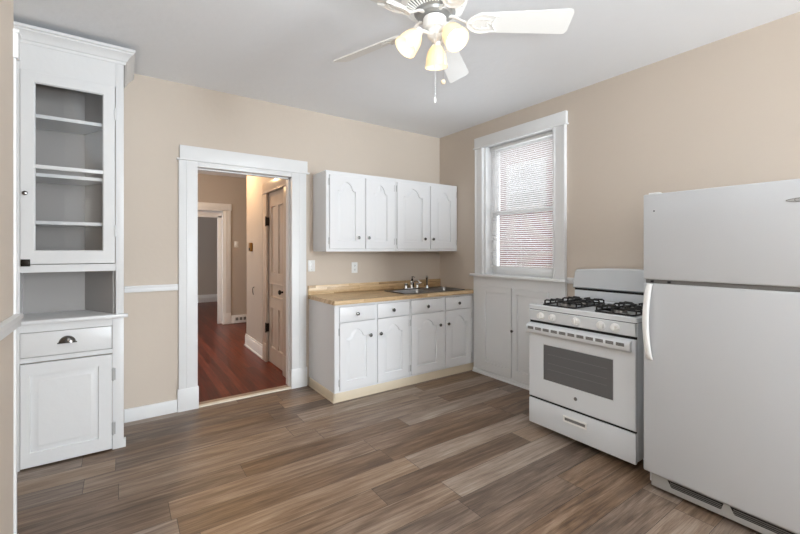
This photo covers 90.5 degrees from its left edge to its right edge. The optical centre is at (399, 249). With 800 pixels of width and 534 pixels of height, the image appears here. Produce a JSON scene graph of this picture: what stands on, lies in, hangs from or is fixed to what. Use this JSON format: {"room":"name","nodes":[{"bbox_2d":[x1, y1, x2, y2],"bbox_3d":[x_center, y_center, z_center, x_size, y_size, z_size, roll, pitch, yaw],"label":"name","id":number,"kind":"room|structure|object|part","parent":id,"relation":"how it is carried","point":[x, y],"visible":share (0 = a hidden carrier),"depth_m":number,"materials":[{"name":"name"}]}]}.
{"room":"kitchen","nodes":[
{"label":"kitchen","id":0,"kind":"room"},
{"bbox_2d":[0,0,12,533],"bbox_3d":[-0.208,-0.025,-0.701,0.355,2.790,8.590,0,0,-35],"label":"wall","id":1,"kind":"structure","parent":0,"point":[6,6],"depth_m":1.66,"materials":[{"name":"beige paint"}]},
{"bbox_2d":[0,313,22,340],"bbox_3d":[0.307,0.312,-1.098,0.030,0.055,7.030,0,0,-35],"label":"trim","id":2,"kind":"structure","parent":1,"relation":"attached to","point":[12,323],"depth_m":1.60,"materials":[{"name":"white paint"}]},
{"bbox_2d":[13,28,20,533],"bbox_3d":[-1.787,0.195,1.728,0.196,2.350,0.051,0,0,-35],"label":"trim","id":3,"kind":"structure","parent":1,"relation":"attached to","point":[16,33],"depth_m":1.77,"materials":[{"name":"white paint"}]},
{"bbox_2d":[198,217,216,294],"bbox_3d":[-5.713,-0.025,10.069,4.200,2.790,0.150,0,0,-35],"label":"wall","id":4,"kind":"structure","parent":0,"point":[207,227],"depth_m":10.43,"materials":[{"name":"beige paint"}]},
{"bbox_2d":[198,294,216,302],"bbox_3d":[-5.660,1.270,9.993,4.200,0.200,0.034,0,0,-35],"label":"baseboard","id":5,"kind":"structure","parent":4,"relation":"attached to","point":[210,297],"depth_m":10.41,"materials":[{"name":"white paint"}]},
{"bbox_2d":[198,173,246,314],"bbox_3d":[-3.656,-0.025,7.134,4.200,2.790,0.160,0,0,-35],"label":"wall","id":6,"kind":"structure","parent":0,"point":[211,188],"depth_m":7.44,"materials":[{"name":"beige paint"}]},
{"bbox_2d":[198,202,231,323],"bbox_3d":[-3.664,0.258,7.109,1.178,2.225,0.190,0,0,-35],"label":"door frame","id":7,"kind":"structure","parent":6,"relation":"in","point":[222,212],"depth_m":7.33,"materials":[{"name":"white paint"}]},
{"bbox_2d":[233,314,246,322],"bbox_3d":[-2.991,1.290,7.456,0.260,0.150,0.021,0,0,-35],"label":"air vent","id":8,"kind":"object","parent":6,"relation":"attached to","point":[242,318],"visible":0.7,"depth_m":7.44,"materials":[{"name":"white paint"}]},
{"bbox_2d":[198,170,246,177],"bbox_3d":[-3.576,-1.442,7.019,4.200,0.155,7.599,0,0,-35],"label":"ceiling","id":9,"kind":"structure","parent":0,"point":[199,172],"depth_m":7.17,"materials":[{"name":"paint"}]},
{"bbox_2d":[26,74,439,408],"bbox_3d":[-1.142,-0.025,3.987,4.206,2.790,0.160,0,0,-35],"label":"wall","id":10,"kind":"structure","parent":0,"point":[160,115],"depth_m":3.46,"materials":[{"name":"beige paint"}]},
{"bbox_2d":[124,399,176,422],"bbox_3d":[-2.036,1.317,3.251,0.369,0.105,0.018,0,0,-35],"label":"baseboard","id":11,"kind":"structure","parent":10,"relation":"attached to","point":[167,407],"depth_m":3.24,"materials":[{"name":"white paint"}]},
{"bbox_2d":[124,284,178,292],"bbox_3d":[-2.029,0.314,3.248,0.377,0.053,0.032,0,0,-35],"label":"trim","id":12,"kind":"structure","parent":10,"relation":"attached to","point":[165,287],"depth_m":3.23,"materials":[{"name":"white paint"}]},
{"bbox_2d":[177,145,309,411],"bbox_3d":[-1.448,0.239,3.748,1.174,2.262,0.199,0,0,-35],"label":"door frame","id":13,"kind":"structure","parent":10,"relation":"in","point":[191,159],"depth_m":3.56,"materials":[{"name":"white paint"}]},
{"bbox_2d":[199,385,290,407],"bbox_3d":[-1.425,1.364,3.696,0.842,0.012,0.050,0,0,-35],"label":"trim","id":14,"kind":"structure","parent":10,"relation":"attached to","point":[289,387],"depth_m":3.68,"materials":[{"name":"beige wood"}]},
{"bbox_2d":[308,260,314,271],"bbox_3d":[-0.901,0.162,4.048,0.074,0.116,0.016,0,0,-35],"label":"light switch","id":15,"kind":"object","parent":10,"relation":"attached to","point":[311,263],"visible":1,"depth_m":4.05,"materials":[{"name":"white plastic"}]},
{"bbox_2d":[313,170,394,251],"bbox_3d":[-0.460,-0.377,4.146,0.802,0.783,0.357,0,0,-35],"label":"upper cabinet","id":16,"kind":"object","parent":10,"relation":"attached to","point":[352,212],"visible":1,"depth_m":3.98,"materials":[{"name":"white paint"}]},
{"bbox_3d":[-0.521,-0.371,3.926,0.380,0.717,0.011,0,0,-35],"label":"door","id":17,"kind":"part","parent":16,"relation":"part of","materials":[{"name":"white paint"}]},
{"bbox_3d":[-0.207,-0.371,4.146,0.348,0.717,0.011,0,0,-35],"label":"door","id":18,"kind":"part","parent":16,"relation":"part of","materials":[{"name":"white paint"}]},
{"bbox_2d":[352,262,357,272],"bbox_3d":[-0.496,0.192,4.336,0.074,0.116,0.008,0,0,-35],"label":"wall outlet","id":19,"kind":"object","parent":10,"relation":"attached to","point":[354,264],"visible":1,"depth_m":4.34,"materials":[{"name":"white plastic"}]},
{"bbox_2d":[308,279,440,294],"bbox_3d":[-0.212,0.409,4.526,1.758,0.094,0.020,0,0,-35],"label":"backsplash","id":20,"kind":"structure","parent":10,"relation":"attached to","point":[386,285],"depth_m":4.39,"materials":[{"name":"laminate"}]},
{"bbox_2d":[395,179,456,250],"bbox_3d":[0.237,-0.377,4.635,0.897,0.783,0.357,0,0,-35],"label":"upper cabinet","id":21,"kind":"object","parent":10,"relation":"attached to","point":[425,213],"visible":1,"depth_m":4.49,"materials":[{"name":"white paint"}]},
{"bbox_3d":[0.150,-0.371,4.397,0.442,0.717,0.011,0,0,-35],"label":"door","id":22,"kind":"part","parent":21,"relation":"part of","materials":[{"name":"white paint"}]},
{"bbox_3d":[0.511,-0.371,4.649,0.395,0.717,0.011,0,0,-35],"label":"door","id":23,"kind":"part","parent":21,"relation":"part of","materials":[{"name":"white paint"}]},
{"bbox_2d":[247,175,281,360],"bbox_3d":[-1.230,-0.025,5.214,1.030,2.790,1.949,0,0,-35],"label":"wall","id":24,"kind":"structure","parent":0,"point":[254,183],"depth_m":5.33,"materials":[{"name":"beige paint"}]},
{"bbox_2d":[249,243,252,250],"bbox_3d":[-2.060,-0.040,5.468,0.038,0.120,0.090,0,0,-35],"label":"light switch","id":25,"kind":"object","parent":24,"relation":"attached to","point":[250,244],"visible":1,"depth_m":5.44,"materials":[{"name":"gold metal"}]},
{"bbox_2d":[244,334,261,358],"bbox_3d":[-1.669,1.289,4.915,0.032,0.168,1.963,0,0,-35],"label":"baseboard","id":26,"kind":"structure","parent":24,"relation":"attached to","point":[251,343],"depth_m":5.34,"materials":[{"name":"white paint"}]},
{"bbox_2d":[262,178,285,377],"bbox_3d":[-1.454,0.274,4.626,0.107,2.198,0.905,0,0,-35],"label":"door","id":27,"kind":"structure","parent":24,"relation":"in","point":[276,221],"depth_m":4.65,"materials":[{"name":"grey paint"}]},
{"bbox_2d":[17,302,761,533],"bbox_3d":[-0.960,1.420,3.510,4.456,0.100,16.350,0,0,-35],"label":"floor","id":28,"kind":"structure","parent":0,"point":[459,453],"depth_m":2.44,"materials":[{"name":"wood"}]},
{"bbox_2d":[13,21,134,471],"bbox_3d":[-2.252,-0.006,2.778,0.651,2.752,0.539,0,0,-35],"label":"cupboard","id":29,"kind":"object","parent":28,"relation":"on","point":[67,113],"visible":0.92,"depth_m":2.67,"materials":[{"name":"white paint"}]},
{"bbox_3d":[-2.161,1.035,2.586,0.460,0.646,0.020,0,0,-35],"label":"door","id":30,"kind":"part","parent":29,"relation":"part of","materials":[{"name":"white paint"}]},
{"bbox_3d":[-2.166,0.596,2.591,0.459,0.152,0.030,0,0,-35],"label":"drawer","id":31,"kind":"part","parent":29,"relation":"part of","materials":[{"name":"white paint"}]},
{"bbox_3d":[-2.153,0.580,2.566,0.098,0.048,0.026,0,0,-35],"label":"cup pull","id":32,"kind":"part","parent":29,"relation":"part of","materials":[{"name":"grey metal"}]},
{"bbox_3d":[-2.155,-0.514,2.592,0.476,1.207,0.022,0,0,-35],"label":"glazed door","id":33,"kind":"part","parent":29,"relation":"part of","materials":[{"name":"white paint"}]},
{"bbox_2d":[36,221,102,227],"bbox_3d":[-2.295,-0.176,2.736,0.493,0.022,0.315,0,0,-35],"label":"shelf","id":34,"kind":"object","parent":29,"relation":"attached to","point":[39,224],"depth_m":2.67,"materials":[{"name":"white paint"}]},
{"bbox_2d":[36,173,102,185],"bbox_3d":[-2.295,-0.481,2.736,0.493,0.022,0.315,0,0,-35],"label":"shelf","id":35,"kind":"object","parent":29,"relation":"attached to","point":[42,179],"depth_m":2.71,"materials":[{"name":"white paint"}]},
{"bbox_2d":[36,114,102,134],"bbox_3d":[-2.295,-0.856,2.736,0.493,0.022,0.315,0,0,-35],"label":"shelf","id":36,"kind":"object","parent":29,"relation":"attached to","point":[44,123],"depth_m":2.71,"materials":[{"name":"white paint"}]},
{"bbox_3d":[-2.252,-1.333,2.778,0.651,0.097,0.539,0,0,-35],"label":"cornice","id":37,"kind":"part","parent":29,"relation":"part of","materials":[{"name":"white paint"}]},
{"bbox_2d":[308,363,472,403],"bbox_3d":[-0.038,1.329,4.275,1.762,0.082,0.574,0,0,-35],"label":"board","id":38,"kind":"object","parent":28,"relation":"on","point":[356,393],"visible":0.97,"depth_m":3.90,"materials":[{"name":"beige wood"}]},
{"bbox_2d":[309,299,408,393],"bbox_3d":[-0.405,0.890,4.014,0.832,0.793,0.637,0,0,-35],"label":"base cabinet","id":39,"kind":"object","parent":38,"relation":"on","point":[352,346],"visible":0.99,"depth_m":3.75,"materials":[{"name":"white paint"}]},
{"bbox_3d":[-0.391,0.965,3.675,0.370,0.610,0.011,0,0,-35],"label":"door","id":40,"kind":"part","parent":39,"relation":"part of","materials":[{"name":"white paint"}]},
{"bbox_3d":[-0.391,0.583,3.675,0.372,0.132,0.010,0,0,-35],"label":"drawer","id":41,"kind":"part","parent":39,"relation":"part of","materials":[{"name":"white paint"}]},
{"bbox_3d":[-0.064,0.583,3.905,0.372,0.132,0.010,0,0,-35],"label":"drawer","id":42,"kind":"part","parent":39,"relation":"part of","materials":[{"name":"white paint"}]},
{"bbox_3d":[-0.064,0.965,3.905,0.370,0.610,0.011,0,0,-35],"label":"door","id":43,"kind":"part","parent":39,"relation":"part of","materials":[{"name":"white paint"}]},
{"bbox_2d":[409,293,473,376],"bbox_3d":[0.311,0.890,4.516,0.913,0.793,0.637,0,0,-35],"label":"base cabinet","id":44,"kind":"object","parent":38,"relation":"on","point":[441,329],"visible":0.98,"depth_m":4.25,"materials":[{"name":"white paint"}]},
{"bbox_2d":[308,279,473,305],"bbox_3d":[-0.038,0.428,4.279,1.758,0.132,0.623,0,0,-35],"label":"countertop","id":45,"kind":"structure","parent":44,"relation":"on","point":[350,293],"depth_m":4.16,"materials":[{"name":"laminate"}]},
{"bbox_2d":[403,280,421,288],"bbox_3d":[0.173,0.392,4.519,0.233,0.113,0.194,0,0,-35],"label":"faucet","id":46,"kind":"object","parent":45,"relation":"on","point":[413,281],"visible":1,"depth_m":4.55,"materials":[{"name":"silver metal"}]},
{"bbox_3d":[0.175,0.385,4.516,0.042,0.099,0.189,0,0,-35],"label":"spout","id":47,"kind":"part","parent":46,"relation":"part of","materials":[{"name":"silver metal"}]},
{"bbox_2d":[385,286,464,300],"bbox_3d":[0.284,0.535,4.473,0.862,0.172,0.442,0,0,-35],"label":"sink","id":48,"kind":"object","parent":45,"relation":"in","point":[440,288],"visible":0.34,"depth_m":4.50,"materials":[{"name":"grey metal"}]},
{"bbox_3d":[0.134,0.534,4.331,0.381,0.172,0.300,0,0,-35],"label":"bowl","id":49,"kind":"part","parent":48,"relation":"part of","materials":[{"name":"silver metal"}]},
{"bbox_3d":[0.469,0.534,4.566,0.381,0.172,0.300,0,0,-35],"label":"bowl","id":50,"kind":"part","parent":48,"relation":"part of","materials":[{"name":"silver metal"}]},
{"bbox_3d":[0.290,0.965,4.153,0.430,0.610,0.011,0,0,-35],"label":"door","id":51,"kind":"part","parent":44,"relation":"part of","materials":[{"name":"white paint"}]},
{"bbox_3d":[0.290,0.583,4.153,0.432,0.132,0.010,0,0,-35],"label":"drawer","id":52,"kind":"part","parent":44,"relation":"part of","materials":[{"name":"white paint"}]},
{"bbox_3d":[0.654,0.583,4.408,0.392,0.132,0.010,0,0,-35],"label":"drawer","id":53,"kind":"part","parent":44,"relation":"part of","materials":[{"name":"white paint"}]},
{"bbox_3d":[0.654,0.965,4.408,0.390,0.610,0.011,0,0,-35],"label":"door","id":54,"kind":"part","parent":44,"relation":"part of","materials":[{"name":"white paint"}]},
{"bbox_2d":[472,276,566,389],"bbox_3d":[1.156,0.833,4.038,0.077,1.074,1.137,0,0,-35],"label":"base cabinet","id":55,"kind":"object","parent":28,"relation":"on","point":[501,305],"visible":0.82,"depth_m":4.10,"materials":[{"name":"white paint"}]},
{"bbox_3d":[1.021,0.855,4.227,0.016,0.921,0.418,0,0,-35],"label":"door","id":56,"kind":"part","parent":55,"relation":"part of","materials":[{"name":"white paint"}]},
{"bbox_3d":[1.151,1.347,4.034,0.024,0.045,1.137,0,0,-35],"label":"moulding","id":57,"kind":"part","parent":55,"relation":"part of","materials":[{"name":"white paint"}]},
{"bbox_3d":[1.266,0.855,3.877,0.016,0.921,0.417,0,0,-35],"label":"door","id":58,"kind":"part","parent":55,"relation":"part of","materials":[{"name":"white paint"}]},
{"bbox_2d":[526,268,645,464],"bbox_3d":[1.492,0.758,2.936,0.742,1.223,0.836,0,0,-35],"label":"stove","id":59,"kind":"object","parent":28,"relation":"on","point":[586,355],"visible":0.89,"depth_m":2.72,"materials":[{"name":"white metal"}]},
{"bbox_3d":[1.045,0.493,2.966,0.034,0.055,0.056,0,0,-35],"label":"knob","id":60,"kind":"part","parent":59,"relation":"part of","materials":[{"name":"white plastic"}]},
{"bbox_3d":[1.101,0.493,2.886,0.034,0.055,0.056,0,0,-35],"label":"knob","id":61,"kind":"part","parent":59,"relation":"part of","materials":[{"name":"white plastic"}]},
{"bbox_3d":[1.262,0.416,3.025,0.129,0.020,0.130,0,0,-35],"label":"burner","id":62,"kind":"part","parent":59,"relation":"part of","materials":[{"name":"black metal"}]},
{"bbox_3d":[1.210,1.195,2.750,0.006,0.046,0.174,0,0,-35],"label":"drawer handle","id":63,"kind":"part","parent":59,"relation":"part of","materials":[{"name":"white plastic"}]},
{"bbox_3d":[1.206,0.493,2.736,0.034,0.055,0.056,0,0,-35],"label":"knob","id":64,"kind":"part","parent":59,"relation":"part of","materials":[{"name":"white plastic"}]},
{"bbox_3d":[1.198,0.594,2.740,0.035,0.072,0.756,0,0,-35],"label":"handle","id":65,"kind":"part","parent":59,"relation":"part of","materials":[{"name":"white metal"}]},
{"bbox_3d":[1.229,1.224,2.752,0.027,0.188,0.778,0,0,-35],"label":"storage drawer","id":66,"kind":"part","parent":59,"relation":"part of","materials":[{"name":"white metal"}]},
{"bbox_3d":[1.228,0.494,2.751,0.029,0.083,0.770,0,0,-35],"label":"control panel","id":67,"kind":"part","parent":59,"relation":"part of","materials":[{"name":"white metal"}]},
{"bbox_3d":[1.229,0.834,2.752,0.027,0.562,0.778,0,0,-35],"label":"oven door","id":68,"kind":"part","parent":59,"relation":"part of","materials":[{"name":"white metal"}]},
{"bbox_2d":[529,299,641,323],"bbox_3d":[1.487,0.434,2.933,0.658,0.038,0.790,0,0,-35],"label":"cooktop","id":69,"kind":"object","parent":59,"relation":"in","point":[588,311],"depth_m":2.80,"materials":[{"name":"white"}]},
{"bbox_3d":[1.306,0.493,2.593,0.034,0.055,0.056,0,0,-35],"label":"knob","id":70,"kind":"part","parent":59,"relation":"part of","materials":[{"name":"white plastic"}]},
{"bbox_3d":[1.359,0.493,2.518,0.034,0.055,0.056,0,0,-35],"label":"knob","id":71,"kind":"part","parent":59,"relation":"part of","materials":[{"name":"white plastic"}]},
{"bbox_3d":[1.498,0.416,2.689,0.129,0.020,0.130,0,0,-35],"label":"burner","id":72,"kind":"part","parent":59,"relation":"part of","materials":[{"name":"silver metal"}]},
{"bbox_2d":[642,179,799,533],"bbox_3d":[1.935,0.521,2.198,0.860,1.697,0.758,0,0,-35],"label":"refrigerator","id":73,"kind":"object","parent":28,"relation":"on","point":[721,311],"visible":1,"depth_m":1.97,"materials":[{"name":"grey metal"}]},
{"bbox_3d":[1.402,0.406,2.248,0.045,0.428,0.040,0,0,-35],"label":"handle","id":74,"kind":"part","parent":73,"relation":"part of","materials":[{"name":"white plastic"}]},
{"bbox_3d":[1.642,-0.075,1.994,0.058,0.485,0.758,0,0,-35],"label":"freezer door","id":75,"kind":"part","parent":73,"relation":"part of","materials":[{"name":"grey metal"}]},
{"bbox_3d":[1.642,0.727,1.994,0.058,1.076,0.758,0,0,-35],"label":"door","id":76,"kind":"part","parent":73,"relation":"part of","materials":[{"name":"grey metal"}]},
{"bbox_2d":[13,0,799,137],"bbox_3d":[1.323,-1.470,0.469,4.206,0.100,8.750,0,0,-35],"label":"ceiling","id":77,"kind":"structure","parent":0,"point":[282,52],"depth_m":2.74,"materials":[{"name":"paint"}]},
{"bbox_2d":[333,0,573,102],"bbox_3d":[0.223,-1.067,1.978,1.245,0.703,1.307,0,0,1],"label":"ceiling fan","id":78,"kind":"object","parent":77,"relation":"hanging from","point":[437,17],"visible":1,"depth_m":1.96,"materials":[{"name":"white wood"}]},
{"bbox_3d":[-0.177,-1.132,2.243,0.467,0.054,0.129,0,0,37],"label":"blade","id":79,"kind":"part","parent":78,"relation":"part of","materials":[{"name":"white wood"}]},
{"bbox_3d":[-0.186,-1.132,1.728,0.467,0.054,0.129,0,0,-35],"label":"blade","id":80,"kind":"part","parent":78,"relation":"part of","materials":[{"name":"white wood"}]},
{"bbox_3d":[0.039,-1.011,1.935,0.131,0.135,0.118,0,0,-35],"label":"lamp shade","id":81,"kind":"part","parent":78,"relation":"part of","materials":[{"name":"white glass"}]},
{"bbox_3d":[0.104,-1.071,1.959,0.084,0.046,0.049,0,0,-35],"label":"lamp arm","id":82,"kind":"part","parent":78,"relation":"part of","materials":[{"name":"white metal"}]},
{"bbox_3d":[0.191,-1.006,2.079,0.118,0.120,0.119,0,0,-35],"label":"lamp shade","id":83,"kind":"part","parent":78,"relation":"part of","materials":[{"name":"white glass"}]},
{"bbox_3d":[0.216,-1.071,1.923,0.048,0.045,0.084,0,0,-35],"label":"lamp arm","id":84,"kind":"part","parent":78,"relation":"part of","materials":[{"name":"white metal"}]},
{"bbox_3d":[0.243,-1.034,1.886,0.048,0.072,0.065,0,0,-35],"label":"bulb","id":85,"kind":"part","parent":78,"relation":"part of","materials":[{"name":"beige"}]},
{"bbox_3d":[0.257,-1.011,1.868,0.120,0.135,0.131,0,0,-35],"label":"lamp shade","id":86,"kind":"part","parent":78,"relation":"part of","materials":[{"name":"white glass"}]},
{"bbox_3d":[0.316,-1.132,2.394,0.129,0.054,0.467,0,0,19],"label":"blade","id":87,"kind":"part","parent":78,"relation":"part of","materials":[{"name":"white wood"}]},
{"bbox_3d":[0.611,-1.132,1.971,0.467,0.054,0.129,0,0,1],"label":"blade","id":88,"kind":"part","parent":78,"relation":"part of","materials":[{"name":"white wood"}]},
{"bbox_2d":[440,12,799,366],"bbox_3d":[3.046,-0.025,1.579,0.190,2.790,8.590,0,0,-35],"label":"wall","id":89,"kind":"structure","parent":0,"point":[723,112],"depth_m":3.02,"materials":[{"name":"beige paint"}]},
{"bbox_2d":[469,110,568,282],"bbox_3d":[1.236,-0.483,4.096,0.265,1.553,1.190,0,0,-35],"label":"window","id":90,"kind":"structure","parent":89,"relation":"in","point":[557,123],"depth_m":4.07,"materials":[{"name":"white paint"}]},
{"bbox_3d":[1.234,0.280,4.095,0.260,0.026,1.190,0,0,-35],"label":"sill","id":91,"kind":"part","parent":90,"relation":"part of","materials":[{"name":"white paint"}]},
{"bbox_2d":[490,131,552,269],"bbox_3d":[1.258,-0.474,4.101,0.041,1.327,0.828,0,0,-35],"label":"mini blind","id":92,"kind":"object","parent":90,"relation":"attached to","point":[497,150],"visible":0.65,"depth_m":4.11,"materials":[{"name":"white plastic"}]},
{"bbox_3d":[1.069,-0.463,4.353,0.002,1.294,0.002,0,0,-35],"label":"ladder cord","id":93,"kind":"part","parent":92,"relation":"part of","materials":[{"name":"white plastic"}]},
{"bbox_3d":[1.261,0.182,4.104,0.022,0.013,0.822,0,0,-35],"label":"rail","id":94,"kind":"part","parent":92,"relation":"part of","materials":[{"name":"white plastic"}]},
{"bbox_3d":[1.300,-0.082,4.128,0.032,0.696,0.843,0,0,-35],"label":"sash","id":95,"kind":"part","parent":90,"relation":"part of","materials":[{"name":"white paint"}]},
{"bbox_3d":[1.329,-0.767,4.148,0.032,0.745,0.843,0,0,-35],"label":"sash","id":96,"kind":"part","parent":90,"relation":"part of","materials":[{"name":"white paint"}]},
{"bbox_2d":[567,277,573,283],"bbox_3d":[1.540,0.275,3.536,0.030,0.054,0.104,0,0,-35],"label":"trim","id":97,"kind":"structure","parent":89,"relation":"attached to","point":[570,280],"depth_m":3.55,"materials":[{"name":"white paint"}]},
{"label":"outside","id":98,"kind":"structure","parent":0,"visible":0},
{"bbox_3d":[10.848,2.470,13.707,26.500,0.200,40.000,0,0,-35],"label":"ground","id":99,"kind":"structure","parent":98,"visible":0},
{"bbox_2d":[499,139,552,267],"bbox_3d":[5.057,-1.380,5.803,3.056,7.500,6.700,0,0,-35],"label":"house","id":100,"kind":"structure","parent":99,"relation":"on","point":[529,258],"depth_m":7.15,"materials":[{"name":"brick"}]}
]}

